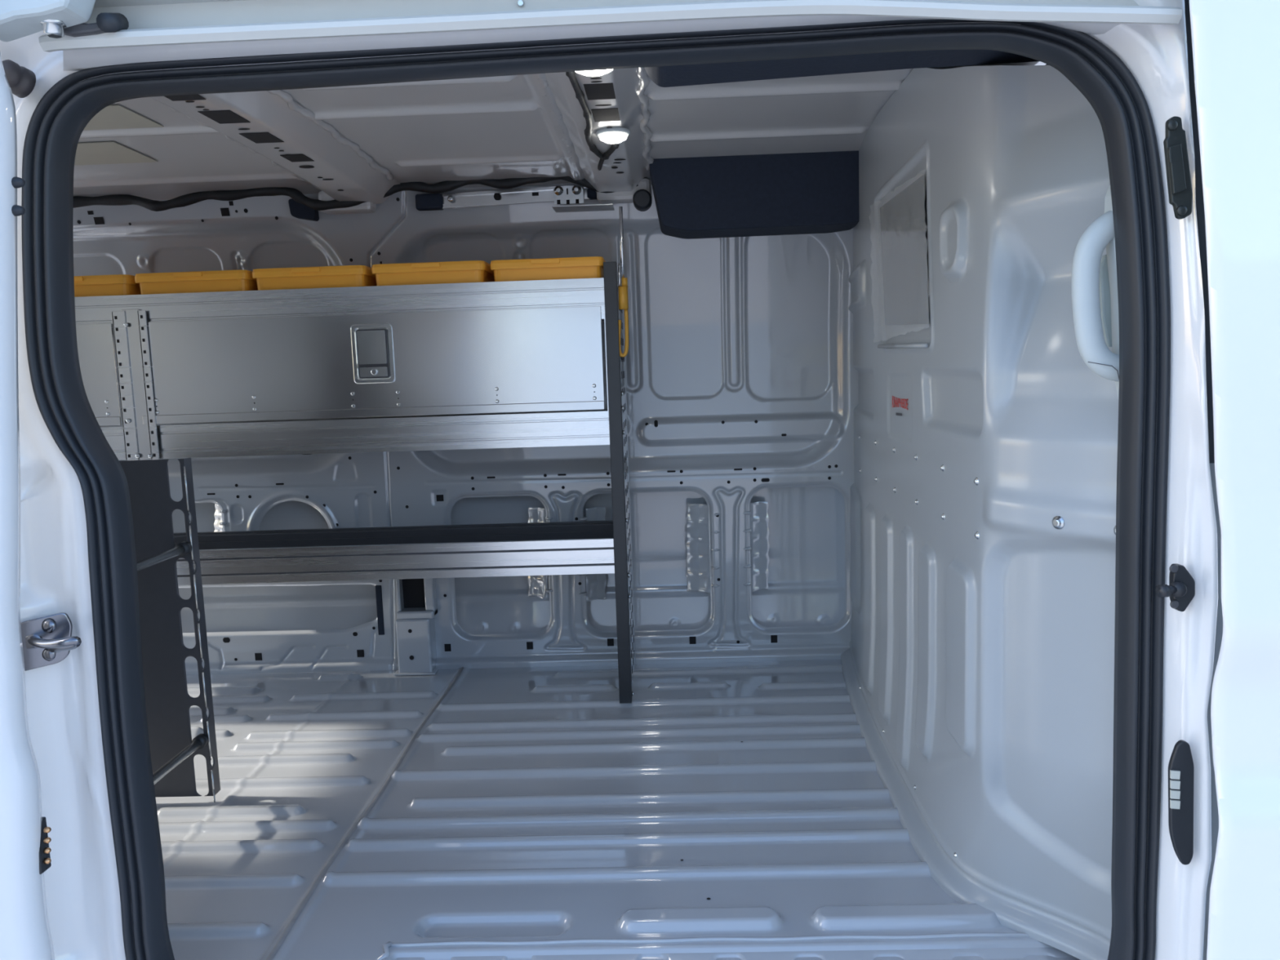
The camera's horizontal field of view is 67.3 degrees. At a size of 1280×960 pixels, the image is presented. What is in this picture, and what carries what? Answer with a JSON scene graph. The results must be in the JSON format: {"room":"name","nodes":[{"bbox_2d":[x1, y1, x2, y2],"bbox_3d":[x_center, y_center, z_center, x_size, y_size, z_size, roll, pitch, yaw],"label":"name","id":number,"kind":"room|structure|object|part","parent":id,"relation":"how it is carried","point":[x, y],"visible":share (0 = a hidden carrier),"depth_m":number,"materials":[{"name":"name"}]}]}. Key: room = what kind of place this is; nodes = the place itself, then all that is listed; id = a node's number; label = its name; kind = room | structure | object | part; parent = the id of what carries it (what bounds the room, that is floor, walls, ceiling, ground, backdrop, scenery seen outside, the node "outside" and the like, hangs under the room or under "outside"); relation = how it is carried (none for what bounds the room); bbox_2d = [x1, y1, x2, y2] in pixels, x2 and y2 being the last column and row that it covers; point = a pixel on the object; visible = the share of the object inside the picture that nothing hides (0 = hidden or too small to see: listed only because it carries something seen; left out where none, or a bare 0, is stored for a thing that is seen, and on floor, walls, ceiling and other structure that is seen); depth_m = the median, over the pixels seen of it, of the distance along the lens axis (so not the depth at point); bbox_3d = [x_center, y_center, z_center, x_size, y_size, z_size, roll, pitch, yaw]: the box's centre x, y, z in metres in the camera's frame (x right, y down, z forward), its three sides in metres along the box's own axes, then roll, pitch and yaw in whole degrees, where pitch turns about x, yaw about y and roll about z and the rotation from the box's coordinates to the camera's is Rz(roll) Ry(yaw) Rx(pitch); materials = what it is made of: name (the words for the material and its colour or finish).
{"room":"vehicle interior","nodes":[
{"label":"vehicle interior","id":0,"kind":"room"},
{"bbox_2d":[72,180,858,675],"bbox_3d":[-0.495,-0.156,2.904,2.650,1.520,0.205,-2,7,2],"label":"wall","id":1,"kind":"structure","parent":0,"point":[742,388],"depth_m":2.92,"materials":[{"name":"white metal"}]},
{"bbox_2d":[288,198,319,221],"bbox_3d":[-0.960,-0.772,2.751,0.074,0.059,0.040,-2,7,2],"label":"foam patch","id":2,"kind":"object","parent":1,"relation":"attached to","point":[297,210],"visible":0.72,"depth_m":2.73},
{"bbox_2d":[1035,61,1046,65],"bbox_3d":[-0.891,-0.773,1.983,3.650,0.030,1.896,-2,7,2],"label":"trim","id":3,"kind":"structure","parent":1,"relation":"attached to","point":[1039,63],"depth_m":1.84,"materials":[{"name":"white paint"}]},
{"bbox_2d":[0,22,1016,959],"bbox_3d":[-0.393,0.210,1.214,1.730,1.650,0.118,-2,7,2],"label":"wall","id":4,"kind":"structure","parent":0,"point":[82,886],"depth_m":1.22,"materials":[{"name":"white metal"}]},
{"bbox_2d":[2,59,35,97],"bbox_3d":[-0.737,-0.472,1.130,0.035,0.039,0.038,1,7,22],"label":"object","id":5,"kind":"object","parent":4,"relation":"attached to","point":[21,80],"visible":0.71,"depth_m":1.12,"materials":[{"name":"grey rubber"}]},
{"bbox_2d":[20,612,81,671],"bbox_3d":[-0.717,0.201,1.182,0.106,0.066,0.054,0,7,17],"label":"door striker","id":6,"kind":"object","parent":4,"relation":"attached to","point":[48,640],"depth_m":1.19,"materials":[{"name":"silver metal"}]},
{"bbox_2d":[21,18,1170,959],"bbox_3d":[-0.043,0.204,1.254,1.383,1.494,0.123,-2,7,2],"label":"seal","id":7,"kind":"object","parent":4,"relation":"attached to","point":[56,125],"depth_m":1.18,"materials":[{"name":"grey rubber"}]},
{"bbox_3d":[0.588,-0.222,1.222,0.086,0.305,0.052,-2,7,2],"label":"grab handle","id":8,"kind":"part","parent":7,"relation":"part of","materials":[{"name":"white plastic"}]},
{"bbox_3d":[0.609,-0.232,1.241,0.036,0.123,0.010,-2,7,2],"label":"panel","id":9,"kind":"part","parent":7,"relation":"part of","materials":[{"name":"grey"}]},
{"bbox_2d":[38,0,1182,52],"bbox_3d":[-0.044,-0.554,1.053,1.253,0.156,0.073,-2,7,2],"label":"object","id":10,"kind":"object","parent":4,"relation":"attached to","point":[151,22],"visible":0.98,"depth_m":1.06,"materials":[{"name":"grey paint"}]},
{"bbox_2d":[0,53,54,959],"bbox_3d":[-0.995,0.116,1.048,0.679,1.314,0.087,-3,7,-6],"label":"sliding door","id":11,"kind":"structure","parent":10,"relation":"hanging from","point":[24,849],"depth_m":1.10,"materials":[{"name":"white paint"}]},
{"bbox_2d":[0,0,128,42],"bbox_3d":[-0.641,-0.511,1.050,0.130,0.056,0.075,-2,7,2],"label":"roller arm","id":12,"kind":"object","parent":10,"relation":"attached to","point":[57,19],"visible":0.97,"depth_m":1.04,"materials":[{"name":"metal"}]},
{"bbox_3d":[-0.621,-0.503,1.074,0.077,0.020,0.030,-2,7,2],"label":"arm","id":13,"kind":"part","parent":12,"relation":"part of"},
{"bbox_2d":[62,15,1181,71],"bbox_3d":[-0.035,-0.504,1.103,1.324,0.043,0.081,-2,7,2],"label":"trim","id":14,"kind":"structure","parent":4,"relation":"attached to","point":[82,59],"depth_m":1.12,"materials":[{"name":"white paint"}]},
{"bbox_2d":[394,946,1075,959],"bbox_3d":[0.182,0.824,1.420,1.170,0.149,0.240,-2,7,2],"label":"door sill","id":15,"kind":"structure","parent":4,"relation":"attached to","point":[1002,953],"depth_m":1.50,"materials":[{"name":"white paint"}]},
{"bbox_2d":[1084,0,1217,959],"bbox_3d":[0.583,0.230,1.189,0.226,1.552,0.074,0,7,16],"label":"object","id":16,"kind":"structure","parent":4,"relation":"attached to","point":[1156,55],"depth_m":1.13,"materials":[{"name":"white paint"}]},
{"bbox_2d":[1155,563,1195,611],"bbox_3d":[0.623,0.127,1.117,0.049,0.057,0.032,-2,7,2],"label":"pin","id":17,"kind":"object","parent":4,"relation":"attached to","point":[1180,589],"visible":1,"depth_m":1.12,"materials":[{"name":"black metal"}]},
{"bbox_3d":[0.635,0.126,1.127,0.025,0.056,0.012,-2,7,2],"label":"plate","id":18,"kind":"part","parent":17,"relation":"part of","materials":[{"name":"black plastic"}]},
{"bbox_2d":[1163,115,1192,219],"bbox_3d":[0.604,-0.350,1.077,0.032,0.112,0.016,-2,7,2],"label":"bracket","id":19,"kind":"object","parent":4,"relation":"attached to","point":[1175,150],"visible":1,"depth_m":1.07,"materials":[{"name":"grey plastic"}]},
{"bbox_2d":[1168,739,1194,864],"bbox_3d":[0.649,0.387,1.152,0.032,0.156,0.010,-2,7,2],"label":"plate","id":20,"kind":"object","parent":4,"relation":"attached to","point":[1180,766],"visible":1,"depth_m":1.15,"materials":[{"name":"grey plastic"}]},
{"bbox_2d":[1184,0,1214,462],"bbox_3d":[0.638,-0.305,1.093,0.018,0.574,0.057,-8,9,-41],"label":"trim","id":21,"kind":"structure","parent":4,"relation":"attached to","point":[1198,180],"depth_m":1.09,"materials":[{"name":"grey rubber"}]},
{"bbox_2d":[1189,0,1279,959],"bbox_3d":[0.860,0.085,1.063,0.550,1.950,0.103,-2,7,2],"label":"front door","id":22,"kind":"structure","parent":4,"relation":"in","point":[1236,43],"depth_m":1.04,"materials":[{"name":"white paint"}]},
{"bbox_2d":[73,61,1039,199],"bbox_3d":[-0.556,-0.741,1.940,2.620,0.036,1.700,-2,7,2],"label":"ceiling","id":23,"kind":"structure","parent":0,"point":[434,131],"depth_m":2.18,"materials":[{"name":"white metal"}]},
{"bbox_2d":[74,141,158,165],"bbox_3d":[-1.431,-0.762,2.264,0.500,0.006,0.191,-2,7,2],"label":"pad","id":24,"kind":"object","parent":23,"relation":"attached to","point":[111,152],"visible":0.56,"depth_m":2.27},
{"bbox_2d":[83,104,164,130],"bbox_3d":[-1.267,-0.736,1.973,0.500,0.002,0.169,-2,7,2],"label":"pad","id":25,"kind":"object","parent":23,"relation":"attached to","point":[112,117],"visible":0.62,"depth_m":1.99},
{"bbox_2d":[150,89,399,214],"bbox_3d":[-0.798,-0.706,1.925,0.260,0.095,1.610,-2,7,2],"label":"bow","id":26,"kind":"object","parent":23,"relation":"attached to","point":[273,126],"visible":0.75,"depth_m":2.09,"materials":[{"name":"white metal"}]},
{"bbox_2d":[73,176,638,211],"bbox_3d":[-0.960,-0.789,2.672,1.911,0.086,0.038,-2,7,2],"label":"harness","id":27,"kind":"object","parent":23,"relation":"attached to","point":[185,200],"visible":0.76,"depth_m":2.66,"materials":[{"name":"black plastic"}]},
{"bbox_2d":[415,184,614,213],"bbox_3d":[-0.352,-0.777,2.651,0.558,0.076,0.130,-2,7,2],"label":"rail","id":28,"kind":"object","parent":23,"relation":"attached to","point":[576,193],"visible":0.91,"depth_m":2.69,"materials":[{"name":"metal"}]},
{"bbox_3d":[-0.198,-0.792,2.667,0.083,0.050,0.015,-2,7,2],"label":"plate","id":29,"kind":"part","parent":28,"relation":"part of","materials":[{"name":"metal"}]},
{"bbox_2d":[537,67,653,204],"bbox_3d":[-0.088,-0.727,1.904,0.222,0.095,1.610,-2,7,2],"label":"bow","id":30,"kind":"object","parent":23,"relation":"attached to","point":[618,97],"visible":0.57,"depth_m":2.03,"materials":[{"name":"white metal"}]},
{"bbox_2d":[565,71,619,170],"bbox_3d":[-0.087,-0.753,2.096,0.080,0.054,1.179,-2,7,0],"label":"cable","id":31,"kind":"object","parent":30,"relation":"attached to","point":[580,95],"visible":0.71,"depth_m":1.94,"materials":[{"name":"black plastic"}]},
{"bbox_2d":[575,69,613,76],"bbox_3d":[-0.075,-0.664,1.543,0.083,0.024,0.083,-2,7,2],"label":"dome lamp","id":32,"kind":"object","parent":30,"relation":"attached to","point":[590,73],"visible":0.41,"depth_m":1.54,"materials":[{"name":"white plastic"}]},
{"bbox_2d":[595,127,630,143],"bbox_3d":[-0.057,-0.731,2.048,0.072,0.024,0.072,-2,7,2],"label":"dome lamp","id":33,"kind":"object","parent":30,"relation":"attached to","point":[614,135],"visible":1,"depth_m":2.03,"materials":[{"name":"white plastic"}]},
{"bbox_2d":[632,189,652,211],"bbox_3d":[0.007,-0.771,2.650,0.051,0.051,0.055,-2,7,2],"label":"cable grommet","id":34,"kind":"object","parent":30,"relation":"attached to","point":[642,198],"visible":1,"depth_m":2.62,"materials":[{"name":"grey rubber"}]},
{"bbox_2d":[648,150,859,239],"bbox_3d":[0.324,-0.764,2.579,0.592,0.196,0.180,-2,7,2],"label":"foam block","id":35,"kind":"object","parent":23,"relation":"attached to","point":[798,193],"visible":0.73,"depth_m":2.49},
{"bbox_2d":[644,49,1038,87],"bbox_3d":[0.390,-0.650,1.352,0.775,0.084,0.280,-2,7,2],"label":"foam block","id":36,"kind":"object","parent":23,"relation":"attached to","point":[731,72],"visible":0.3,"depth_m":1.45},
{"bbox_2d":[155,659,1079,959],"bbox_3d":[-0.416,0.667,2.185,2.500,0.040,1.656,-2,7,2],"label":"floor","id":37,"kind":"structure","parent":0,"point":[740,799],"depth_m":1.94,"materials":[{"name":"white paint"}]},
{"bbox_2d":[119,457,220,802],"bbox_3d":[-1.242,0.398,1.715,0.594,0.790,0.755,-2,7,2],"label":"end panel","id":38,"kind":"object","parent":37,"relation":"on","point":[168,702],"visible":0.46,"depth_m":2.05,"materials":[{"name":"black metal"}]},
{"bbox_3d":[-0.966,0.186,1.670,0.018,0.018,0.720,-2,7,2],"label":"rod","id":39,"kind":"part","parent":38,"relation":"part of","materials":[{"name":"metal"}]},
{"bbox_3d":[-0.954,0.604,1.720,0.018,0.018,0.720,-2,7,2],"label":"rod","id":40,"kind":"part","parent":38,"relation":"part of","materials":[{"name":"metal"}]},
{"bbox_2d":[175,541,192,555],"bbox_3d":[-0.957,0.144,2.015,0.028,0.027,0.020,-2,7,2],"label":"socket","id":41,"kind":"object","parent":38,"relation":"attached to","point":[186,547],"depth_m":2.01,"materials":[{"name":"metal"}]},
{"bbox_2d":[191,733,208,749],"bbox_3d":[-0.945,0.562,2.065,0.028,0.027,0.020,-2,7,2],"label":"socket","id":42,"kind":"object","parent":38,"relation":"attached to","point":[202,740],"depth_m":2.06,"materials":[{"name":"black metal"}]},
{"bbox_2d":[74,261,635,703],"bbox_3d":[-0.910,0.028,2.708,1.760,1.163,0.358,-2,7,2],"label":"shelving unit","id":43,"kind":"object","parent":37,"relation":"on","point":[534,363],"visible":0.94,"depth_m":2.51,"materials":[{"name":"metal"}]},
{"bbox_3d":[-1.563,-0.270,2.521,0.385,0.265,0.006,-2,7,2],"label":"locker door","id":44,"kind":"part","parent":43,"relation":"part of","materials":[{"name":"metal"}]},
{"bbox_2d":[74,274,141,297],"bbox_3d":[-1.480,-0.477,2.645,0.300,0.143,0.277,-2,7,2],"label":"storage bin","id":45,"kind":"object","parent":43,"relation":"in","point":[115,284],"visible":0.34,"depth_m":2.52,"materials":[{"name":"yellow plastic"}]},
{"bbox_3d":[-1.315,-0.248,2.516,0.047,0.393,0.003,-2,7,2],"label":"divider plate","id":46,"kind":"part","parent":43,"relation":"part of","materials":[{"name":"metal"}]},
{"bbox_2d":[134,269,257,294],"bbox_3d":[-1.166,-0.486,2.636,0.301,0.144,0.277,-2,7,2],"label":"storage bin","id":47,"kind":"object","parent":43,"relation":"in","point":[218,280],"visible":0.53,"depth_m":2.50,"materials":[{"name":"yellow plastic"}]},
{"bbox_2d":[252,265,376,290],"bbox_3d":[-0.856,-0.496,2.627,0.299,0.144,0.277,-2,7,2],"label":"storage bin","id":48,"kind":"object","parent":43,"relation":"in","point":[342,276],"visible":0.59,"depth_m":2.50,"materials":[{"name":"yellow plastic"}]},
{"bbox_2d":[75,288,604,337],"bbox_3d":[-0.935,-0.465,2.659,1.702,0.087,0.338,-2,7,2],"label":"tray","id":49,"kind":"object","parent":43,"relation":"on","point":[308,308],"depth_m":2.48,"materials":[{"name":"metal"}]},
{"bbox_2d":[103,417,609,451],"bbox_3d":[-0.924,-0.135,2.699,1.702,0.071,0.338,-2,7,2],"label":"tray","id":50,"kind":"object","parent":43,"relation":"on","point":[235,434],"depth_m":2.52,"materials":[{"name":"metal"}]},
{"bbox_3d":[-0.692,-0.327,2.487,0.099,0.125,0.009,-2,7,2],"label":"paddle handle","id":51,"kind":"part","parent":43,"relation":"part of","materials":[{"name":"metal"}]},
{"bbox_3d":[-0.703,-0.296,2.495,1.215,0.265,0.006,-2,7,2],"label":"locker door","id":52,"kind":"part","parent":43,"relation":"part of","materials":[{"name":"metal"}]},
{"bbox_2d":[173,520,614,576],"bbox_3d":[-0.913,0.203,2.739,1.702,0.076,0.338,-2,7,2],"label":"tray","id":53,"kind":"object","parent":43,"relation":"on","point":[584,547],"depth_m":2.57,"materials":[{"name":"silver metal"}]},
{"bbox_2d":[371,260,494,285],"bbox_3d":[-0.544,-0.506,2.618,0.297,0.145,0.277,-2,7,2],"label":"storage bin","id":54,"kind":"object","parent":43,"relation":"in","point":[468,271],"visible":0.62,"depth_m":2.49,"materials":[{"name":"yellow plastic"}]},
{"bbox_2d":[490,256,605,281],"bbox_3d":[-0.236,-0.514,2.608,0.295,0.144,0.277,-2,7,2],"label":"storage bin","id":55,"kind":"object","parent":43,"relation":"in","point":[590,267],"visible":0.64,"depth_m":2.48,"materials":[{"name":"yellow plastic"}]},
{"bbox_3d":[-0.057,0.020,2.532,0.033,1.163,0.042,-2,7,2],"label":"post","id":56,"kind":"part","parent":43,"relation":"part of","materials":[{"name":"grey metal"}]},
{"bbox_2d":[617,206,628,359],"bbox_3d":[-0.047,-0.502,2.462,0.033,0.386,0.025,2,8,28],"label":"strap","id":57,"kind":"object","parent":43,"relation":"hanging from","point":[623,290],"visible":1,"depth_m":2.46,"materials":[{"name":"fabric"}]},
{"bbox_3d":[-0.050,-0.586,2.451,0.018,0.216,0.009,-2,7,2],"label":"rod","id":58,"kind":"part","parent":57,"relation":"part of","materials":[{"name":"metal"}]},
{"bbox_3d":[-0.038,0.009,2.708,0.003,1.143,0.310,-2,7,2],"label":"panel","id":59,"kind":"part","parent":43,"relation":"part of","materials":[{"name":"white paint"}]},
{"bbox_3d":[-0.046,-0.008,2.847,0.028,1.143,0.030,-2,7,2],"label":"post","id":60,"kind":"part","parent":43,"relation":"part of","materials":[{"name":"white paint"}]},
{"bbox_2d":[266,666,464,959],"bbox_3d":[-0.570,0.673,2.187,0.018,0.002,1.590,-2,7,2],"label":"seam sealer","id":61,"kind":"object","parent":37,"relation":"on","point":[285,933],"visible":0.99,"depth_m":1.89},
{"bbox_2d":[393,577,438,675],"bbox_3d":[-0.689,0.420,2.941,0.128,0.339,0.091,-2,7,2],"label":"wall bracket","id":62,"kind":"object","parent":37,"relation":"on","point":[416,598],"depth_m":2.92,"materials":[{"name":"white metal"}]},
{"bbox_2d":[377,932,1029,959],"bbox_3d":[0.156,0.735,1.515,1.142,0.017,0.044,-2,7,2],"label":"trim","id":63,"kind":"structure","parent":37,"relation":"on","point":[385,947],"depth_m":1.53,"materials":[{"name":"white paint"}]},
{"bbox_2d":[840,65,1222,959],"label":"wall","id":64,"kind":"structure","parent":0,"point":[978,664],"depth_m":1.49,"materials":[{"name":"white metal"}]}
]}

